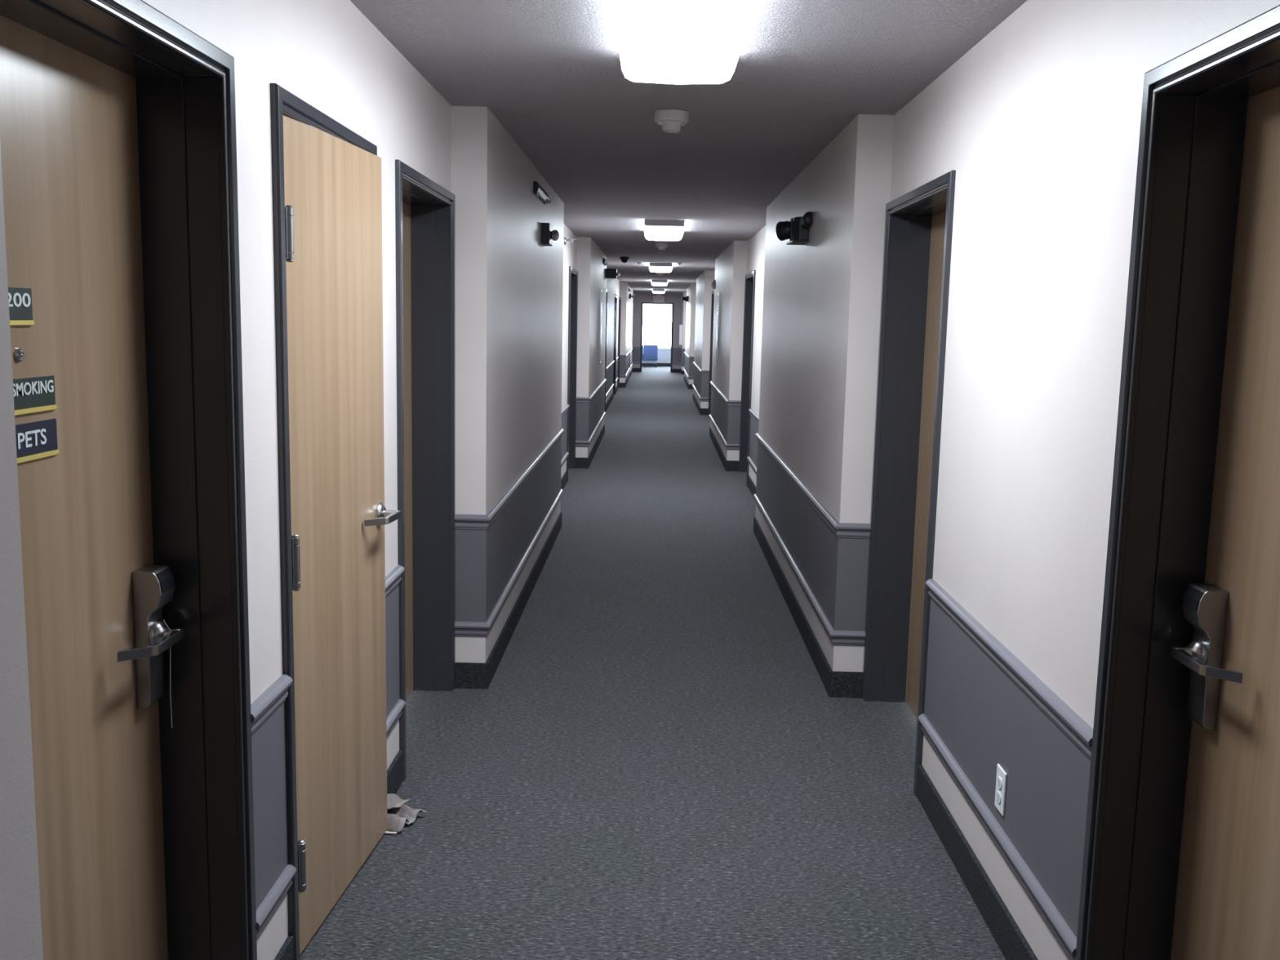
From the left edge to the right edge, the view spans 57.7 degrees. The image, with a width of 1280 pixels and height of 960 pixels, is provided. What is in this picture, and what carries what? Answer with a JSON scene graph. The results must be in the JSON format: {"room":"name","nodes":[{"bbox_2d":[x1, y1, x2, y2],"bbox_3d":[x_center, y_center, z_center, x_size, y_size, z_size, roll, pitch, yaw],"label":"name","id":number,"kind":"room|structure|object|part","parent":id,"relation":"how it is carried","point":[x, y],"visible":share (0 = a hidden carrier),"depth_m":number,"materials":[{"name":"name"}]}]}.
{"room":"hotel corridor","nodes":[
{"label":"hotel corridor","id":0,"kind":"room"},
{"bbox_2d":[0,0,633,959],"bbox_3d":[-0.699,-1.680,14.790,0.398,2.430,41.740,1,8,1],"label":"wall","id":1,"kind":"structure","parent":0,"point":[512,288],"depth_m":3.63,"materials":[{"name":"beige paint"}]},
{"bbox_2d":[0,0,257,959],"bbox_3d":[-0.933,0.278,1.869,0.232,2.083,1.074,1,8,1],"label":"door","id":2,"kind":"structure","parent":1,"relation":"in","point":[117,118],"depth_m":2.21,"materials":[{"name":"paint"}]},
{"bbox_2d":[8,287,34,325],"bbox_3d":[-0.974,-0.269,1.803,0.006,0.059,0.114,1,8,1],"label":"door sign","id":3,"kind":"object","parent":2,"relation":"attached to","point":[20,308],"visible":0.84,"depth_m":1.82,"materials":[{"name":"grey plastic"}]},
{"bbox_2d":[13,375,57,415],"bbox_3d":[-0.977,-0.131,1.825,0.006,0.057,0.224,1,8,1],"label":"door sign","id":4,"kind":"object","parent":2,"relation":"attached to","point":[31,394],"visible":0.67,"depth_m":1.87,"materials":[{"name":"grey plastic"}]},
{"bbox_2d":[15,417,59,463],"bbox_3d":[-0.979,-0.058,1.835,0.006,0.061,0.224,1,8,1],"label":"door sign","id":5,"kind":"object","parent":2,"relation":"attached to","point":[36,440],"visible":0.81,"depth_m":1.88,"materials":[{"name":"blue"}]},
{"bbox_3d":[-0.938,0.315,2.222,0.065,0.025,0.170,1,8,1],"label":"lever handle","id":6,"kind":"part","parent":2,"relation":"part of","materials":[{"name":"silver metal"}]},
{"bbox_2d":[163,619,172,728],"bbox_3d":[-0.928,0.382,2.287,0.014,0.221,0.005,-5,10,-38],"label":"hanging cord","id":7,"kind":"object","parent":2,"relation":"hanging from","point":[163,620],"visible":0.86,"depth_m":2.29,"materials":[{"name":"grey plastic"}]},
{"bbox_3d":[-0.836,0.718,2.601,0.004,0.466,0.258,1,8,1],"label":"wainscot panel","id":8,"kind":"part","parent":1,"relation":"part of","materials":[{"name":"grey paint"}]},
{"bbox_2d":[270,83,400,959],"bbox_3d":[-0.878,0.109,3.104,0.346,2.083,0.905,1,8,1],"label":"door","id":9,"kind":"structure","parent":1,"relation":"in","point":[326,178],"depth_m":2.99,"materials":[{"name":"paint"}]},
{"bbox_3d":[-0.740,0.108,3.343,0.065,0.066,0.190,2,8,5],"label":"lever handle","id":10,"kind":"part","parent":9,"relation":"part of","materials":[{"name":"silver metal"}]},
{"bbox_3d":[-0.819,0.556,3.776,0.004,0.466,0.306,1,8,1],"label":"wainscot panel","id":11,"kind":"part","parent":1,"relation":"part of","materials":[{"name":"grey paint"}]},
{"bbox_2d":[395,159,455,781],"bbox_3d":[-0.898,-0.067,4.366,0.232,2.083,1.030,1,8,1],"label":"door","id":12,"kind":"structure","parent":1,"relation":"in","point":[425,211],"depth_m":4.78,"materials":[{"name":"paint"}]},
{"bbox_2d":[250,346,633,734],"bbox_3d":[-0.576,-1.195,14.856,0.171,0.065,41.740,1,8,1],"label":"trim","id":13,"kind":"structure","parent":1,"relation":"attached to","point":[273,696],"depth_m":4.89,"materials":[{"name":"grey paint"}]},
{"bbox_3d":[-0.821,0.500,2.570,0.025,0.065,0.258,1,8,1],"label":"rail","id":14,"kind":"part","parent":13,"relation":"part of","materials":[{"name":"grey paint"}]},
{"bbox_3d":[-0.804,0.338,3.746,0.025,0.065,0.306,1,8,1],"label":"rail","id":15,"kind":"part","parent":13,"relation":"part of","materials":[{"name":"grey paint"}]},
{"bbox_3d":[-0.670,-0.262,8.099,0.171,0.065,6.472,1,8,1],"label":"rail","id":16,"kind":"part","parent":13,"relation":"part of","materials":[{"name":"grey paint"}]},
{"bbox_3d":[-0.566,-1.286,15.513,0.171,0.065,6.433,1,8,1],"label":"rail","id":17,"kind":"part","parent":13,"relation":"part of","materials":[{"name":"grey paint"}]},
{"bbox_3d":[-0.554,-2.128,21.602,0.025,0.065,3.760,1,8,1],"label":"rail","id":18,"kind":"part","parent":13,"relation":"part of","materials":[{"name":"grey paint"}]},
{"bbox_3d":[-0.344,-3.469,31.321,0.171,0.065,8.493,1,8,1],"label":"rail","id":19,"kind":"part","parent":13,"relation":"part of","materials":[{"name":"grey paint"}]},
{"bbox_2d":[256,362,632,939],"bbox_3d":[-0.586,-0.733,14.919,0.171,0.065,41.740,1,8,1],"label":"trim","id":20,"kind":"structure","parent":1,"relation":"attached to","point":[277,892],"depth_m":4.96,"materials":[{"name":"grey paint"}]},
{"bbox_3d":[-0.831,0.962,2.634,0.025,0.065,0.258,1,8,1],"label":"rail","id":21,"kind":"part","parent":20,"relation":"part of","materials":[{"name":"grey paint"}]},
{"bbox_3d":[-0.814,0.799,3.810,0.025,0.065,0.306,1,8,1],"label":"rail","id":22,"kind":"part","parent":20,"relation":"part of","materials":[{"name":"grey paint"}]},
{"bbox_3d":[-0.680,0.200,8.163,0.171,0.065,6.472,1,8,1],"label":"rail","id":23,"kind":"part","parent":20,"relation":"part of","materials":[{"name":"grey paint"}]},
{"bbox_3d":[-0.576,-0.824,15.577,0.171,0.065,6.433,1,8,1],"label":"rail","id":24,"kind":"part","parent":20,"relation":"part of","materials":[{"name":"grey paint"}]},
{"bbox_3d":[-0.564,-1.667,21.666,0.025,0.065,3.760,1,8,1],"label":"rail","id":25,"kind":"part","parent":20,"relation":"part of","materials":[{"name":"grey paint"}]},
{"bbox_3d":[-0.354,-3.007,31.385,0.171,0.065,8.493,1,8,1],"label":"rail","id":26,"kind":"part","parent":20,"relation":"part of","materials":[{"name":"grey paint"}]},
{"bbox_2d":[274,368,632,959],"bbox_3d":[-0.595,-0.530,14.948,0.160,0.113,41.740,1,8,1],"label":"baseboard","id":27,"kind":"structure","parent":1,"relation":"attached to","point":[468,675],"depth_m":5.32,"materials":[{"name":"black rubber"}]},
{"bbox_3d":[-0.685,-0.045,8.140,0.150,0.466,6.452,1,8,1],"label":"wainscot panel","id":28,"kind":"part","parent":1,"relation":"part of","materials":[{"name":"grey paint"}]},
{"bbox_2d":[533,181,551,204],"bbox_3d":[-0.568,-1.669,6.784,0.044,0.080,0.620,1,8,1],"label":"wall bracket","id":29,"kind":"object","parent":1,"relation":"attached to","point":[539,191],"visible":1,"depth_m":6.68,"materials":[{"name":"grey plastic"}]},
{"bbox_2d":[541,222,559,246],"bbox_3d":[-0.542,-1.496,7.080,0.096,0.124,0.220,1,8,1],"label":"emergency light","id":30,"kind":"object","parent":1,"relation":"attached to","point":[548,234],"visible":1,"depth_m":6.98,"materials":[{"name":"grey plastic"}]},
{"bbox_2d":[564,236,577,244],"bbox_3d":[-0.629,-2.165,10.512,0.110,0.072,0.072,1,8,1],"label":"sprinkler","id":31,"kind":"object","parent":1,"relation":"attached to","point":[566,240],"visible":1,"depth_m":10.50,"materials":[{"name":"silver metal"}]},
{"bbox_2d":[566,266,577,481],"bbox_3d":[-0.794,-1.091,11.786,0.232,2.083,1.055,1,8,1],"label":"door","id":32,"kind":"structure","parent":1,"relation":"in","point":[573,273],"depth_m":12.22,"materials":[{"name":"paint"}]},
{"bbox_3d":[-0.581,-1.069,15.553,0.150,0.466,6.412,1,8,1],"label":"wainscot panel","id":33,"kind":"part","parent":1,"relation":"part of","materials":[{"name":"grey paint"}]},
{"bbox_2d":[598,288,602,364],"bbox_3d":[-0.491,-1.897,14.384,0.022,0.920,0.280,1,8,1],"label":"framed picture","id":34,"kind":"object","parent":1,"relation":"attached to","point":[600,290],"visible":1,"depth_m":14.28,"materials":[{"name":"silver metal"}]},
{"bbox_2d":[602,257,608,265],"bbox_3d":[-0.450,-2.840,15.152,0.044,0.080,0.620,1,8,1],"label":"wall bracket","id":35,"kind":"object","parent":1,"relation":"attached to","point":[604,261],"visible":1,"depth_m":14.88,"materials":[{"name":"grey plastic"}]},
{"bbox_2d":[604,288,607,412],"bbox_3d":[-0.690,-2.112,19.178,0.232,2.083,1.050,1,8,1],"label":"door","id":36,"kind":"structure","parent":1,"relation":"in","point":[606,289],"depth_m":19.64,"materials":[{"name":"paint"}]},
{"bbox_3d":[-0.569,-1.910,21.632,0.004,0.466,3.760,1,8,1],"label":"wainscot panel","id":37,"kind":"part","parent":1,"relation":"part of","materials":[{"name":"grey paint"}]},
{"bbox_2d":[605,268,620,278],"bbox_3d":[-0.367,-2.808,15.801,0.196,0.124,0.220,1,8,1],"label":"emergency light","id":38,"kind":"object","parent":1,"relation":"attached to","point":[610,273],"visible":1,"depth_m":15.70,"materials":[{"name":"grey plastic"}]},
{"bbox_2d":[613,293,617,398],"bbox_3d":[-0.623,-2.769,23.937,0.232,2.083,1.040,1,8,1],"label":"door","id":39,"kind":"structure","parent":1,"relation":"in","point":[615,295],"depth_m":24.33,"materials":[{"name":"paint"}]},
{"bbox_3d":[-0.517,-2.419,25.317,0.004,0.466,1.600,1,8,1],"label":"wainscot panel","id":40,"kind":"part","parent":1,"relation":"part of","materials":[{"name":"grey paint"}]},
{"bbox_2d":[617,297,621,387],"bbox_3d":[-0.586,-3.132,26.567,0.232,2.083,1.070,1,8,1],"label":"door","id":41,"kind":"structure","parent":1,"relation":"in","point":[620,298],"depth_m":26.98,"materials":[{"name":"paint"}]},
{"bbox_3d":[-0.359,-3.252,31.362,0.150,0.466,8.472,1,8,1],"label":"wainscot panel","id":42,"kind":"part","parent":1,"relation":"part of","materials":[{"name":"grey paint"}]},
{"bbox_2d":[299,365,1005,959],"bbox_3d":[0.255,-0.721,17.312,2.800,0.120,46.700,1,8,1],"label":"floor","id":43,"kind":"structure","parent":0,"point":[656,761],"depth_m":4.08,"materials":[{"name":"grey carpet"}]},
{"bbox_2d":[383,831,397,834],"bbox_3d":[-0.774,1.089,3.598,0.060,0.004,0.033,1,8,1],"label":"tab","id":44,"kind":"object","parent":43,"relation":"on","point":[386,832],"visible":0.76,"depth_m":3.58,"materials":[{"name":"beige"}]},
{"bbox_2d":[386,793,426,832],"bbox_3d":[-0.754,1.047,3.684,0.146,0.065,0.202,1,8,1],"label":"cloth","id":45,"kind":"object","parent":43,"relation":"on","point":[398,814],"visible":0.86,"depth_m":3.68,"materials":[{"name":"grey fabric"}]},
{"bbox_2d":[641,344,657,367],"bbox_3d":[0.256,-4.222,39.449,0.690,0.745,0.630,1,8,1],"label":"armchair","id":46,"kind":"object","parent":43,"relation":"on","point":[650,353],"visible":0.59,"depth_m":39.13,"materials":[{"name":"blue fabric"}]},
{"bbox_3d":[0.247,-4.025,39.478,0.660,0.097,0.585,1,8,1],"label":"rail","id":47,"kind":"part","parent":46,"relation":"part of","materials":[{"name":"grey"}]},
{"bbox_3d":[0.357,-4.303,39.199,0.475,0.510,0.160,1,8,1],"label":"backrest","id":48,"kind":"part","parent":46,"relation":"part of","materials":[{"name":"blue fabric"}]},
{"bbox_2d":[632,291,683,373],"bbox_3d":[0.540,-4.523,35.522,2.700,2.430,0.178,1,8,1],"label":"wall","id":49,"kind":"structure","parent":0,"point":[676,298],"depth_m":35.41,"materials":[{"name":"beige paint"}]},
{"bbox_3d":[-0.108,-3.822,35.556,0.235,0.476,0.004,1,8,1],"label":"wainscot panel","id":50,"kind":"part","parent":49,"relation":"part of","materials":[{"name":"grey paint"}]},
{"bbox_2d":[640,302,673,372],"bbox_3d":[0.514,-4.368,35.549,0.985,2.115,0.188,1,8,1],"label":"door frame","id":51,"kind":"structure","parent":49,"relation":"attached to","point":[642,303],"depth_m":35.43,"materials":[{"name":"paint"}]},
{"bbox_2d":[653,293,664,302],"bbox_3d":[0.566,-5.556,35.274,0.330,0.315,0.067,1,8,1],"label":"exit sign","id":52,"kind":"object","parent":49,"relation":"attached to","point":[658,298],"visible":0.86,"depth_m":35.25,"materials":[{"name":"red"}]},
{"bbox_3d":[1.131,-3.793,35.542,0.271,0.476,0.004,1,8,1],"label":"wainscot panel","id":53,"kind":"part","parent":49,"relation":"part of","materials":[{"name":"grey paint"}]},
{"bbox_2d":[657,348,671,363],"bbox_3d":[0.573,-5.138,39.969,2.440,2.430,0.200,1,8,1],"label":"wall","id":54,"kind":"structure","parent":0,"point":[664,355],"depth_m":39.98,"materials":[{"name":"white paint"}]},
{"bbox_2d":[641,363,670,366],"bbox_3d":[0.546,-3.976,40.019,2.200,0.115,0.020,1,8,1],"label":"baseboard","id":55,"kind":"structure","parent":54,"relation":"attached to","point":[642,364],"depth_m":40.01,"materials":[{"name":"black"}]},
{"bbox_2d":[657,346,671,349],"bbox_3d":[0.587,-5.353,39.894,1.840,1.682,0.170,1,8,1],"label":"window sill","id":56,"kind":"structure","parent":54,"relation":"in","point":[659,348],"depth_m":40.00,"materials":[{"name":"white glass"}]},
{"bbox_3d":[0.588,-5.370,39.937,1.780,1.660,0.080,1,8,1],"label":"frame","id":57,"kind":"part","parent":56,"relation":"part of","materials":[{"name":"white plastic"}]},
{"bbox_2d":[350,0,1026,292],"bbox_3d":[0.309,-3.247,16.963,2.800,0.120,46.700,1,8,1],"label":"ceiling","id":58,"kind":"structure","parent":0,"point":[549,72],"depth_m":4.33,"materials":[{"name":"grey paint"}]},
{"bbox_2d":[619,256,629,262],"bbox_3d":[-0.211,-2.995,15.793,0.123,0.080,0.123,1,8,1],"label":"dome camera","id":59,"kind":"object","parent":58,"relation":"attached to","point":[624,259],"visible":1,"depth_m":15.75,"materials":[{"name":"black plastic"}]},
{"bbox_2d":[652,288,665,293],"bbox_3d":[0.525,-5.287,32.528,0.360,0.094,1.290,1,8,1],"label":"ceiling light","id":60,"kind":"object","parent":58,"relation":"attached to","point":[654,291],"visible":0.99,"depth_m":31.90,"materials":[{"name":"white plastic"}]},
{"bbox_2d":[652,290,665,293],"bbox_3d":[0.525,-5.286,32.529,0.360,0.091,1.270,1,8,1],"label":"diffuser","id":61,"kind":"object","parent":60,"relation":"attached to","point":[654,291],"depth_m":31.91,"materials":[{"name":"white plastic"}]},
{"bbox_2d":[651,279,667,285],"bbox_3d":[0.421,-4.261,25.100,0.360,0.094,1.290,1,8,1],"label":"ceiling light","id":62,"kind":"object","parent":58,"relation":"attached to","point":[654,282],"visible":1,"depth_m":24.47,"materials":[{"name":"white plastic"}]},
{"bbox_2d":[651,282,667,285],"bbox_3d":[0.421,-4.260,25.100,0.360,0.091,1.270,1,8,1],"label":"diffuser","id":63,"kind":"object","parent":62,"relation":"attached to","point":[652,283],"depth_m":24.51,"materials":[{"name":"white plastic"}]},
{"bbox_2d":[656,272,664,276],"bbox_3d":[0.354,-3.634,20.493,0.141,0.079,0.141,1,8,1],"label":"smoke detector","id":64,"kind":"object","parent":58,"relation":"attached to","point":[660,274],"visible":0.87,"depth_m":20.45,"materials":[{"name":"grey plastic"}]},
{"bbox_2d":[648,262,673,272],"bbox_3d":[0.318,-3.248,17.760,0.360,0.094,1.290,1,8,1],"label":"ceiling light","id":65,"kind":"object","parent":58,"relation":"attached to","point":[653,267],"visible":1,"depth_m":17.13,"materials":[{"name":"white plastic"}]},
{"bbox_2d":[655,242,668,250],"bbox_3d":[0.241,-2.567,12.767,0.141,0.079,0.141,1,8,1],"label":"smoke detector","id":66,"kind":"object","parent":58,"relation":"attached to","point":[661,246],"visible":1,"depth_m":12.72,"materials":[{"name":"grey plastic"}]},
{"bbox_2d":[643,218,685,240],"bbox_3d":[0.214,-2.228,10.381,0.360,0.094,1.290,1,8,1],"label":"ceiling light","id":67,"kind":"object","parent":58,"relation":"attached to","point":[655,229],"visible":1,"depth_m":9.76,"materials":[{"name":"white plastic"}]},
{"bbox_2d":[653,108,688,132],"bbox_3d":[0.128,-1.455,4.714,0.141,0.079,0.141,1,8,1],"label":"smoke detector","id":68,"kind":"object","parent":58,"relation":"attached to","point":[671,120],"visible":1,"depth_m":4.67,"materials":[{"name":"grey plastic"}]},
{"bbox_2d":[657,120,684,125],"bbox_3d":[0.128,-1.445,4.715,0.112,0.010,0.112,5,9,23],"label":"vent","id":69,"kind":"object","parent":68,"relation":"attached to","point":[660,122],"depth_m":4.68,"materials":[{"name":"white plastic"}]},
{"bbox_2d":[612,0,756,84],"bbox_3d":[0.111,-1.216,3.051,0.360,0.094,1.290,1,8,1],"label":"ceiling light","id":70,"kind":"object","parent":58,"relation":"attached to","point":[667,42],"visible":1,"depth_m":3.10,"materials":[{"name":"frosted white plastic diffuser"},{"name":"metal"}]},
{"bbox_2d":[680,0,1279,959],"bbox_3d":[1.188,-1.637,14.770,0.397,2.430,41.740,1,8,1],"label":"wall","id":71,"kind":"structure","parent":0,"point":[1037,123],"depth_m":3.17,"materials":[{"name":"beige paint"}]},
{"bbox_2d":[679,324,682,345],"bbox_3d":[1.227,-4.362,34.867,0.092,0.600,0.320,1,8,1],"label":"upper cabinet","id":72,"kind":"object","parent":71,"relation":"attached to","point":[680,326],"visible":0.98,"depth_m":34.71,"materials":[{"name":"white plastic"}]},
{"bbox_2d":[682,295,688,301],"bbox_3d":[1.154,-4.559,29.181,0.143,0.133,0.366,1,8,-3],"label":"emergency light","id":73,"kind":"object","parent":71,"relation":"attached to","point":[686,299],"visible":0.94,"depth_m":29.14,"materials":[{"name":"grey plastic"}]},
{"bbox_3d":[1.280,-3.213,31.339,0.149,0.466,8.482,1,8,1],"label":"wainscot panel","id":74,"kind":"part","parent":71,"relation":"part of","materials":[{"name":"grey paint"}]},
{"bbox_3d":[1.162,-2.050,22.915,0.149,0.466,6.412,1,8,1],"label":"wainscot panel","id":75,"kind":"part","parent":71,"relation":"part of","materials":[{"name":"grey paint"}]},
{"bbox_2d":[707,290,714,415],"bbox_3d":[1.296,-2.065,19.151,0.237,2.083,1.040,1,8,1],"label":"door frame","id":76,"kind":"structure","parent":71,"relation":"in","point":[713,291],"depth_m":19.61,"materials":[{"name":"paint"}]},
{"bbox_2d":[711,280,715,288],"bbox_3d":[0.997,-2.665,15.822,0.060,0.123,0.123,1,8,1],"label":"fire alarm strobe","id":77,"kind":"object","parent":71,"relation":"attached to","point":[713,282],"visible":1,"depth_m":15.78,"materials":[{"name":"white plastic"}]},
{"bbox_2d":[715,292,719,366],"bbox_3d":[0.987,-1.911,14.715,0.022,0.920,0.280,1,8,1],"label":"framed picture","id":78,"kind":"object","parent":71,"relation":"attached to","point":[718,293],"visible":1,"depth_m":14.61,"materials":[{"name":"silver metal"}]},
{"bbox_3d":[1.059,-1.034,15.554,0.149,0.466,6.374,1,8,1],"label":"wainscot panel","id":79,"kind":"part","parent":71,"relation":"part of","materials":[{"name":"grey paint"}]},
{"bbox_2d":[738,270,755,485],"bbox_3d":[1.192,-1.046,11.774,0.237,2.083,1.113,1,8,1],"label":"door frame","id":80,"kind":"structure","parent":71,"relation":"in","point":[749,285],"depth_m":12.24,"materials":[{"name":"paint"}]},
{"bbox_2d":[775,211,813,244],"bbox_3d":[0.823,-1.338,6.182,0.159,0.148,0.406,1,8,-3],"label":"emergency light","id":81,"kind":"object","parent":71,"relation":"attached to","point":[797,230],"visible":0.94,"depth_m":6.14,"materials":[{"name":"grey plastic"}]},
{"bbox_3d":[0.845,-1.275,6.233,0.092,0.010,0.240,1,8,1],"label":"foot plate","id":82,"kind":"part","parent":81,"relation":"part of","materials":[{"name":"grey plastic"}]},
{"bbox_3d":[0.954,-0.006,8.115,0.149,0.466,6.426,1,8,1],"label":"wainscot panel","id":83,"kind":"part","parent":71,"relation":"part of","materials":[{"name":"grey paint"}]},
{"bbox_2d":[680,368,1038,959],"bbox_3d":[1.034,-0.492,14.930,0.159,0.113,41.740,1,8,1],"label":"baseboard","id":84,"kind":"structure","parent":71,"relation":"attached to","point":[1011,942],"depth_m":3.69,"materials":[{"name":"black rubber"}]},
{"bbox_2d":[680,363,1076,959],"bbox_3d":[1.033,-0.696,14.902,0.170,0.065,41.740,1,8,1],"label":"trim","id":85,"kind":"structure","parent":71,"relation":"attached to","point":[1065,937],"depth_m":3.30,"materials":[{"name":"grey paint"}]},
{"bbox_3d":[1.265,-2.969,31.363,0.170,0.065,8.503,1,8,1],"label":"rail","id":86,"kind":"part","parent":85,"relation":"part of","materials":[{"name":"grey paint"}]},
{"bbox_3d":[1.146,-1.806,22.938,0.170,0.065,6.433,1,8,1],"label":"rail","id":87,"kind":"part","parent":85,"relation":"part of","materials":[{"name":"grey paint"}]},
{"bbox_3d":[1.043,-0.789,15.578,0.170,0.065,6.395,1,8,1],"label":"rail","id":88,"kind":"part","parent":85,"relation":"part of","materials":[{"name":"grey paint"}]},
{"bbox_3d":[0.938,0.238,8.139,0.170,0.065,6.446,1,8,1],"label":"rail","id":89,"kind":"part","parent":85,"relation":"part of","materials":[{"name":"grey paint"}]},
{"bbox_3d":[0.941,0.922,3.199,0.025,0.065,1.470,1,8,1],"label":"rail","id":90,"kind":"part","parent":85,"relation":"part of","materials":[{"name":"grey paint"}]},
{"bbox_2d":[680,347,1093,759],"bbox_3d":[1.043,-1.157,14.838,0.170,0.065,41.740,1,8,1],"label":"trim","id":91,"kind":"structure","parent":71,"relation":"attached to","point":[1062,715],"depth_m":3.21,"materials":[{"name":"grey paint"}]},
{"bbox_3d":[1.275,-3.431,31.299,0.170,0.065,8.503,1,8,1],"label":"rail","id":92,"kind":"part","parent":91,"relation":"part of","materials":[{"name":"grey paint"}]},
{"bbox_3d":[1.156,-2.267,22.875,0.170,0.065,6.433,1,8,1],"label":"rail","id":93,"kind":"part","parent":91,"relation":"part of","materials":[{"name":"grey paint"}]},
{"bbox_3d":[1.053,-1.251,15.514,0.170,0.065,6.395,1,8,1],"label":"rail","id":94,"kind":"part","parent":91,"relation":"part of","materials":[{"name":"grey paint"}]},
{"bbox_3d":[0.948,-0.224,8.075,0.170,0.065,6.446,1,8,1],"label":"rail","id":95,"kind":"part","parent":91,"relation":"part of","materials":[{"name":"grey paint"}]},
{"bbox_3d":[0.951,0.460,3.135,0.025,0.065,1.470,1,8,1],"label":"rail","id":96,"kind":"part","parent":91,"relation":"part of","materials":[{"name":"grey paint"}]},
{"bbox_2d":[862,169,955,796],"bbox_3d":[1.088,-0.020,4.340,0.237,2.083,1.051,1,8,1],"label":"door frame","id":97,"kind":"structure","parent":71,"relation":"in","point":[918,232],"depth_m":4.75,"materials":[{"name":"paint"}]},
{"bbox_2d":[994,764,1007,816],"bbox_3d":[0.946,0.814,3.048,0.009,0.117,0.074,1,8,1],"label":"power outlet","id":98,"kind":"object","parent":71,"relation":"attached to","point":[1001,779],"visible":1,"depth_m":3.04,"materials":[{"name":"white plastic"}]},
{"bbox_2d":[995,791,1000,803],"bbox_3d":[0.943,0.833,3.051,0.004,0.027,0.034,1,8,1],"label":"receptacle","id":99,"kind":"object","parent":98,"relation":"attached to","point":[997,793],"depth_m":3.05,"materials":[{"name":"white plastic"}]},
{"bbox_2d":[997,776,1001,788],"bbox_3d":[0.944,0.794,3.045,0.004,0.027,0.034,1,8,1],"label":"receptacle","id":100,"kind":"object","parent":98,"relation":"attached to","point":[999,778],"depth_m":3.04,"materials":[{"name":"white plastic"}]},
{"bbox_3d":[0.957,0.679,3.166,0.004,0.466,1.470,1,8,1],"label":"wainscot panel","id":101,"kind":"part","parent":71,"relation":"part of","materials":[{"name":"grey paint"}]},
{"bbox_2d":[1075,4,1279,959],"bbox_3d":[1.053,0.324,1.853,0.237,2.083,1.031,1,8,1],"label":"door frame","id":102,"kind":"structure","parent":71,"relation":"in","point":[1181,854],"depth_m":2.23,"materials":[{"name":"paint"}]},
{"bbox_3d":[1.066,0.346,2.182,0.065,0.025,0.170,1,8,1],"label":"lever handle","id":103,"kind":"part","parent":102,"relation":"part of","materials":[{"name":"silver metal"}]}
]}

